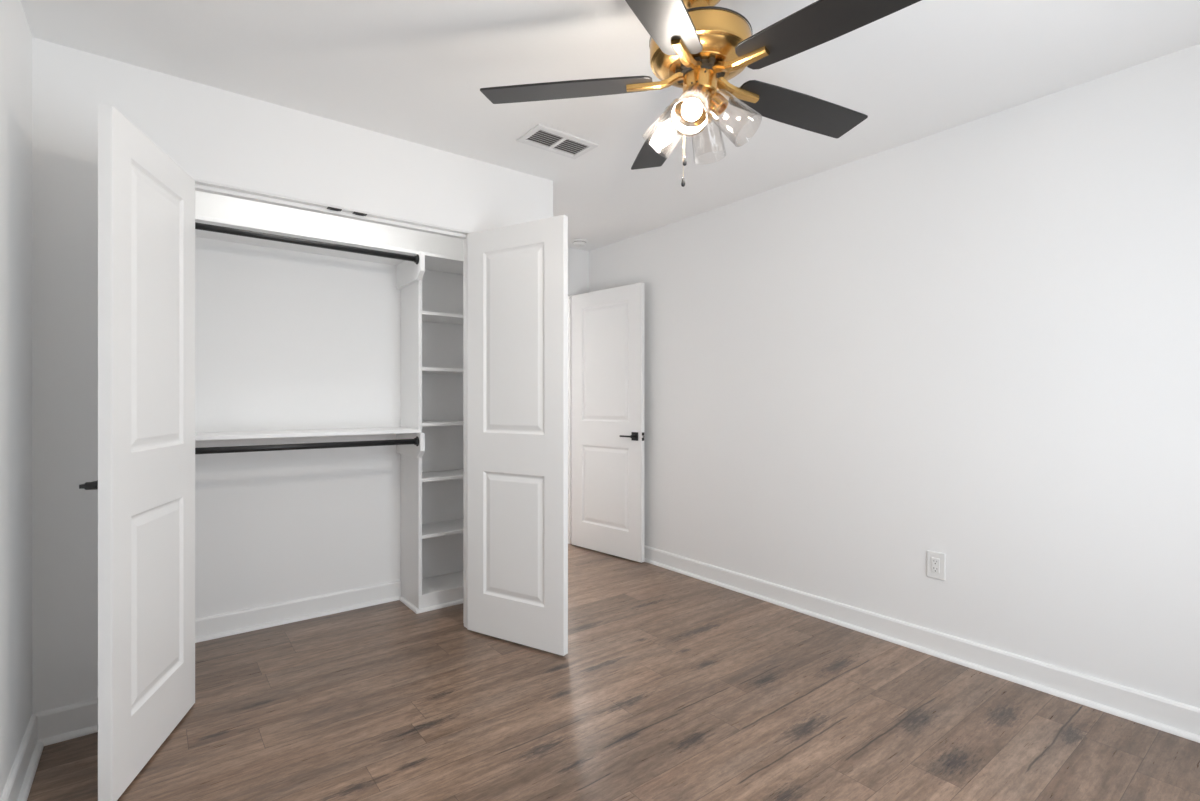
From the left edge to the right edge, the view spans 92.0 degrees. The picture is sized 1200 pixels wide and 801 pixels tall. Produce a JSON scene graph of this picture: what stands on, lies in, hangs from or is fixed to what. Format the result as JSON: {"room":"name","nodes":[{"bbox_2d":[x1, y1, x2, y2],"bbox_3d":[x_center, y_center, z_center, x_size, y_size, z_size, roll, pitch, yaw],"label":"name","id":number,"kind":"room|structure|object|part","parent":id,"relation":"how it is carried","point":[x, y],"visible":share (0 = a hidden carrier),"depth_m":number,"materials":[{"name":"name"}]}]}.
{"room":"empty bedroom","nodes":[
{"label":"empty bedroom","id":0,"kind":"room"},
{"bbox_2d":[0,0,31,797],"bbox_3d":[-1.248,-0.032,0.988,0.115,2.440,4.120,0,0,-38],"label":"wall","id":1,"kind":"structure","parent":0,"point":[15,33],"depth_m":1.75,"materials":[{"name":"white paint"}]},
{"bbox_2d":[0,714,43,800],"bbox_3d":[-0.971,1.133,0.750,0.032,0.109,3.175,0,0,-38],"label":"baseboard","id":2,"kind":"structure","parent":1,"relation":"attached to","point":[19,782],"depth_m":1.79,"materials":[{"name":"white paint"}]},
{"bbox_3d":[-0.965,1.179,0.754,0.018,0.019,3.175,0,0,-38],"label":"shoe moulding","id":3,"kind":"part","parent":2,"relation":"part of","materials":[{"name":"white paint"}]},
{"bbox_2d":[32,37,552,713],"bbox_3d":[-1.456,-0.032,3.094,2.136,2.440,1.125,0,0,-38],"label":"wall","id":4,"kind":"structure","parent":0,"point":[215,135],"depth_m":2.09,"materials":[{"name":"white paint"}]},
{"bbox_2d":[33,698,97,745],"bbox_3d":[-1.433,1.133,3.091,2.168,0.109,1.157,0,0,-38],"label":"baseboard","id":5,"kind":"structure","parent":4,"relation":"attached to","point":[68,722],"depth_m":2.04,"materials":[{"name":"white paint"}]},
{"bbox_3d":[-1.433,1.179,3.091,2.168,0.019,1.157,0,0,-38],"label":"shoe moulding","id":6,"kind":"part","parent":5,"relation":"part of","materials":[{"name":"white paint"}]},
{"bbox_2d":[79,103,194,800],"bbox_3d":[-1.548,0.161,1.958,0.105,2.035,0.611,0,0,-16],"label":"door","id":7,"kind":"structure","parent":4,"relation":"in","point":[145,484],"depth_m":1.86,"materials":[{"name":"white paint"}]},
{"bbox_3d":[-1.514,0.253,1.763,0.064,0.023,0.116,0,0,-16],"label":"lever","id":8,"kind":"part","parent":7,"relation":"part of","materials":[{"name":"black metal"}]},
{"bbox_2d":[195,180,470,627],"bbox_3d":[-1.177,0.159,2.674,1.230,2.058,0.111,0,0,-38],"label":"trim","id":9,"kind":"structure","parent":4,"relation":"attached to","point":[202,186],"depth_m":2.82,"materials":[{"name":"white paint"}]},
{"bbox_2d":[467,215,567,655],"bbox_3d":[-0.402,0.161,2.871,0.611,2.035,0.105,0,0,31],"label":"door","id":10,"kind":"structure","parent":4,"relation":"in","point":[517,274],"depth_m":2.81,"materials":[{"name":"white paint"}]},
{"bbox_2d":[195,191,462,618],"bbox_3d":[-1.629,-0.032,3.226,2.024,2.440,0.115,0,0,-38],"label":"wall","id":11,"kind":"structure","parent":0,"point":[285,339],"depth_m":3.14,"materials":[{"name":"white paint"}]},
{"bbox_2d":[195,580,401,642],"bbox_3d":[-1.614,1.133,2.785,1.508,0.109,0.600,0,0,-38],"label":"baseboard","id":12,"kind":"structure","parent":11,"relation":"attached to","point":[256,618],"depth_m":3.11,"materials":[{"name":"white paint"}]},
{"bbox_2d":[195,427,420,440],"bbox_3d":[-1.693,0.170,2.888,1.508,0.019,0.340,0,0,-38],"label":"closet shelf","id":13,"kind":"object","parent":11,"relation":"attached to","point":[388,430],"visible":0.56,"depth_m":2.90,"materials":[{"name":"white paint"}]},
{"bbox_2d":[195,215,462,274],"bbox_3d":[-1.489,-0.819,3.046,2.022,0.018,0.340,0,0,-38],"label":"closet shelf","id":14,"kind":"object","parent":11,"relation":"attached to","point":[436,262],"visible":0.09,"depth_m":3.02,"materials":[{"name":"white paint"}]},
{"bbox_2d":[568,247,588,294],"bbox_3d":[-0.557,-0.032,4.574,1.321,2.440,0.115,0,0,-38],"label":"wall","id":15,"kind":"structure","parent":0,"point":[578,260],"depth_m":4.79,"materials":[{"name":"white paint"}]},
{"bbox_2d":[568,294,573,543],"bbox_3d":[-0.550,0.159,4.582,0.772,2.058,0.111,0,0,-38],"label":"trim","id":16,"kind":"structure","parent":15,"relation":"attached to","point":[569,295],"depth_m":4.79,"materials":[{"name":"white paint"}]},
{"bbox_2d":[572,283,644,562],"bbox_3d":[0.047,0.161,4.484,0.146,2.035,0.778,0,0,-45],"label":"door","id":17,"kind":"structure","parent":15,"relation":"in","point":[608,436],"depth_m":4.45,"materials":[{"name":"white paint"}]},
{"bbox_3d":[0.203,0.263,4.259,0.051,0.023,0.116,0,0,-45],"label":"lever","id":18,"kind":"part","parent":17,"relation":"part of","materials":[{"name":"black metal"}]},
{"bbox_2d":[20,0,1199,250],"bbox_3d":[-0.210,-1.292,2.753,3.960,0.080,5.690,0,0,-38],"label":"ceiling","id":19,"kind":"structure","parent":0,"point":[415,71],"depth_m":2.17,"materials":[{"name":"white paint"}]},
{"bbox_2d":[516,124,598,158],"bbox_3d":[-0.203,-1.248,2.804,0.345,0.009,0.205,0,0,-38],"label":"ceiling vent","id":20,"kind":"object","parent":19,"relation":"in","point":[540,136],"visible":1,"depth_m":2.79,"materials":[{"name":"white metal"}]},
{"bbox_2d":[572,239,586,246],"bbox_3d":[-0.161,-1.232,4.543,0.124,0.040,0.124,0,0,-38],"label":"smoke detector","id":21,"kind":"object","parent":19,"relation":"attached to","point":[576,242],"visible":1,"depth_m":4.50,"materials":[{"name":"white plastic"}]},
{"bbox_2d":[480,0,920,186],"bbox_3d":[0.333,-0.945,1.735,1.296,0.615,1.287,0,0,-38],"label":"ceiling fan","id":22,"kind":"object","parent":19,"relation":"hanging from","point":[696,46],"visible":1,"depth_m":1.68,"materials":[{"name":"gold metal"}]},
{"bbox_3d":[-0.100,-0.967,1.804,0.528,0.006,0.137,0,10,9],"label":"blade","id":23,"kind":"part","parent":22,"relation":"part of","materials":[{"name":"black wood"}]},
{"bbox_3d":[0.167,-0.968,1.763,0.173,0.036,0.039,0,10,9],"label":"blade arm","id":24,"kind":"part","parent":22,"relation":"part of","materials":[{"name":"gold metal"}]},
{"bbox_3d":[0.234,-0.967,2.144,0.137,0.007,0.528,-10,2,-9],"label":"blade","id":25,"kind":"part","parent":22,"relation":"part of","materials":[{"name":"black wood"}]},
{"bbox_3d":[0.120,-0.967,1.380,0.137,0.006,0.528,11,5,26],"label":"blade","id":26,"kind":"part","parent":22,"relation":"part of","materials":[{"name":"black"}]},
{"bbox_3d":[0.199,-0.820,1.786,0.057,0.036,0.057,45,16,16],"label":"light bulb","id":27,"kind":"part","parent":22,"relation":"part of","materials":[{"name":"white glass"}]},
{"bbox_3d":[0.216,-0.841,1.779,0.105,0.149,0.105,45,16,16],"label":"lamp shade","id":28,"kind":"part","parent":22,"relation":"part of","materials":[{"name":"clear glass"}]},
{"bbox_3d":[0.228,-0.853,1.774,0.055,0.054,0.055,45,16,16],"label":"bulb","id":29,"kind":"part","parent":22,"relation":"part of","materials":[{"name":"white glass"}]},
{"bbox_2d":[675,99,686,121],"bbox_3d":[0.262,-0.893,1.760,0.050,0.072,0.050,45,16,16],"label":"socket","id":30,"kind":"object","parent":22,"relation":"attached to","point":[679,117],"depth_m":1.75,"materials":[{"name":"gold metal"}]},
{"bbox_3d":[0.254,-0.827,1.720,0.009,0.221,0.008,0,0,-27],"label":"pull chain","id":31,"kind":"part","parent":22,"relation":"part of","materials":[{"name":"gold metal"}]},
{"bbox_3d":[0.241,-0.968,1.622,0.039,0.036,0.173,11,5,26],"label":"blade arm","id":32,"kind":"part","parent":22,"relation":"part of","materials":[{"name":"gold metal"}]},
{"bbox_3d":[0.266,-0.841,1.659,0.105,0.149,0.105,0,-43,23],"label":"lamp shade","id":33,"kind":"part","parent":22,"relation":"part of","materials":[{"name":"clear glass"}]},
{"bbox_3d":[0.259,-0.820,1.641,0.057,0.036,0.057,0,-43,23],"label":"light bulb","id":34,"kind":"part","parent":22,"relation":"part of","materials":[{"name":"white glass"}]},
{"bbox_2d":[687,88,704,105],"bbox_3d":[0.285,-0.893,1.705,0.050,0.072,0.050,0,-43,23],"label":"socket","id":35,"kind":"object","parent":22,"relation":"attached to","point":[699,91],"depth_m":1.68,"materials":[{"name":"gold metal"}]},
{"bbox_3d":[0.337,-0.841,1.828,0.105,0.149,0.105,0,43,23],"label":"lamp shade","id":36,"kind":"part","parent":22,"relation":"part of","materials":[{"name":"clear glass"}]},
{"bbox_2d":[705,110,712,123],"bbox_3d":[0.318,-0.893,1.783,0.050,0.072,0.050,0,43,23],"label":"socket","id":37,"kind":"object","parent":22,"relation":"attached to","point":[709,119],"depth_m":1.78,"materials":[{"name":"gold metal"}]},
{"bbox_2d":[709,93,727,115],"bbox_3d":[0.340,-0.893,1.728,0.050,0.072,0.050,-45,-16,16],"label":"socket","id":38,"kind":"object","parent":22,"relation":"attached to","point":[718,103],"depth_m":1.71,"materials":[{"name":"gold metal"}]},
{"bbox_3d":[0.386,-0.841,1.708,0.105,0.149,0.105,-45,-16,16],"label":"lamp shade","id":39,"kind":"part","parent":22,"relation":"part of","materials":[{"name":"clear glass"}]},
{"bbox_3d":[0.421,-0.968,1.807,0.173,0.036,0.039,0,-10,-27],"label":"blade arm","id":40,"kind":"part","parent":22,"relation":"part of","materials":[{"name":"gold metal"}]},
{"bbox_3d":[0.398,-0.968,1.649,0.173,0.036,0.039,0,-10,45],"label":"blade arm","id":41,"kind":"part","parent":22,"relation":"part of","materials":[{"name":"gold metal"}]},
{"bbox_3d":[0.661,-0.967,1.931,0.528,0.006,0.137,0,-10,-27],"label":"blade","id":42,"kind":"part","parent":22,"relation":"part of","materials":[{"name":"black wood"}]},
{"bbox_3d":[0.591,-0.967,1.459,0.528,0.006,0.137,0,-10,45],"label":"blade","id":43,"kind":"part","parent":22,"relation":"part of","materials":[{"name":"black wood"}]},
{"bbox_2d":[27,544,1199,800],"bbox_3d":[-0.210,1.213,2.753,3.960,0.050,5.690,0,0,-38],"label":"floor","id":44,"kind":"structure","parent":0,"point":[669,685],"depth_m":2.16,"materials":[{"name":"brown wood"}]},
{"bbox_2d":[396,252,462,613],"bbox_3d":[-0.886,0.190,3.478,0.541,1.997,0.395,0,0,-38],"label":"shelving unit","id":45,"kind":"object","parent":44,"relation":"on","point":[431,300],"visible":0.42,"depth_m":3.56,"materials":[{"name":"white paint"}]},
{"bbox_2d":[195,436,418,453],"bbox_3d":[-1.591,0.225,2.736,1.482,0.055,0.055,0,0,-38],"label":"closet rod","id":46,"kind":"object","parent":45,"relation":"attached to","point":[277,447],"visible":0.53,"depth_m":2.83,"materials":[{"name":"black metal"}]},
{"bbox_2d":[195,222,418,263],"bbox_3d":[-1.591,-0.777,2.736,1.482,0.055,0.055,0,0,-38],"label":"closet rod","id":47,"kind":"object","parent":45,"relation":"attached to","point":[200,226],"visible":0.5,"depth_m":2.83,"materials":[{"name":"black metal"}]},
{"bbox_3d":[-1.101,0.190,3.373,0.020,1.997,0.298,0,0,-38],"label":"panel","id":48,"kind":"part","parent":45,"relation":"part of","materials":[{"name":"white paint"}]},
{"bbox_3d":[-0.897,1.179,3.498,0.533,0.019,0.282,0,0,-38],"label":"shoe moulding","id":49,"kind":"part","parent":45,"relation":"part of","materials":[{"name":"white paint"}]},
{"bbox_3d":[-0.903,1.104,3.522,0.475,0.019,0.289,0,0,-38],"label":"shelf","id":50,"kind":"part","parent":45,"relation":"part of","materials":[{"name":"white paint"}]},
{"bbox_3d":[-0.903,0.770,3.522,0.475,0.019,0.289,0,0,-38],"label":"shelf","id":51,"kind":"part","parent":45,"relation":"part of","materials":[{"name":"white paint"}]},
{"bbox_3d":[-0.903,0.450,3.522,0.475,0.019,0.289,0,0,-38],"label":"shelf","id":52,"kind":"part","parent":45,"relation":"part of","materials":[{"name":"white paint"}]},
{"bbox_3d":[-0.903,0.136,3.522,0.475,0.019,0.289,0,0,-38],"label":"shelf","id":53,"kind":"part","parent":45,"relation":"part of","materials":[{"name":"white paint"}]},
{"bbox_3d":[-0.903,-0.178,3.522,0.475,0.019,0.289,0,0,-38],"label":"shelf","id":54,"kind":"part","parent":45,"relation":"part of","materials":[{"name":"white paint"}]},
{"bbox_3d":[-0.903,-0.496,3.522,0.475,0.019,0.289,0,0,-38],"label":"shelf","id":55,"kind":"part","parent":45,"relation":"part of","materials":[{"name":"white paint"}]},
{"bbox_3d":[-0.994,0.143,3.639,0.475,1.904,0.008,0,0,-38],"label":"panel","id":56,"kind":"part","parent":45,"relation":"part of","materials":[{"name":"white paint"}]},
{"bbox_2d":[589,44,1199,707],"bbox_3d":[1.306,-0.032,3.153,0.115,2.440,4.415,0,0,-38],"label":"wall","id":57,"kind":"structure","parent":0,"point":[976,343],"depth_m":2.61,"materials":[{"name":"white paint"}]},
{"bbox_2d":[644,545,1199,742],"bbox_3d":[1.213,1.133,3.153,0.032,0.109,4.300,0,0,-38],"label":"baseboard","id":58,"kind":"structure","parent":57,"relation":"attached to","point":[1176,718],"depth_m":2.59,"materials":[{"name":"white paint"}]},
{"bbox_2d":[927,550,944,579],"bbox_3d":[1.571,0.771,2.709,0.010,0.124,0.080,0,0,-38],"label":"wall outlet","id":59,"kind":"object","parent":57,"relation":"attached to","point":[935,560],"visible":1,"depth_m":2.71,"materials":[{"name":"white plastic"}]},
{"bbox_2d":[932,558,939,572],"bbox_3d":[1.569,0.771,2.708,0.004,0.068,0.035,0,0,-38],"label":"receptacle","id":60,"kind":"object","parent":59,"relation":"attached to","point":[935,561],"depth_m":2.70,"materials":[{"name":"white plastic"}]}
]}

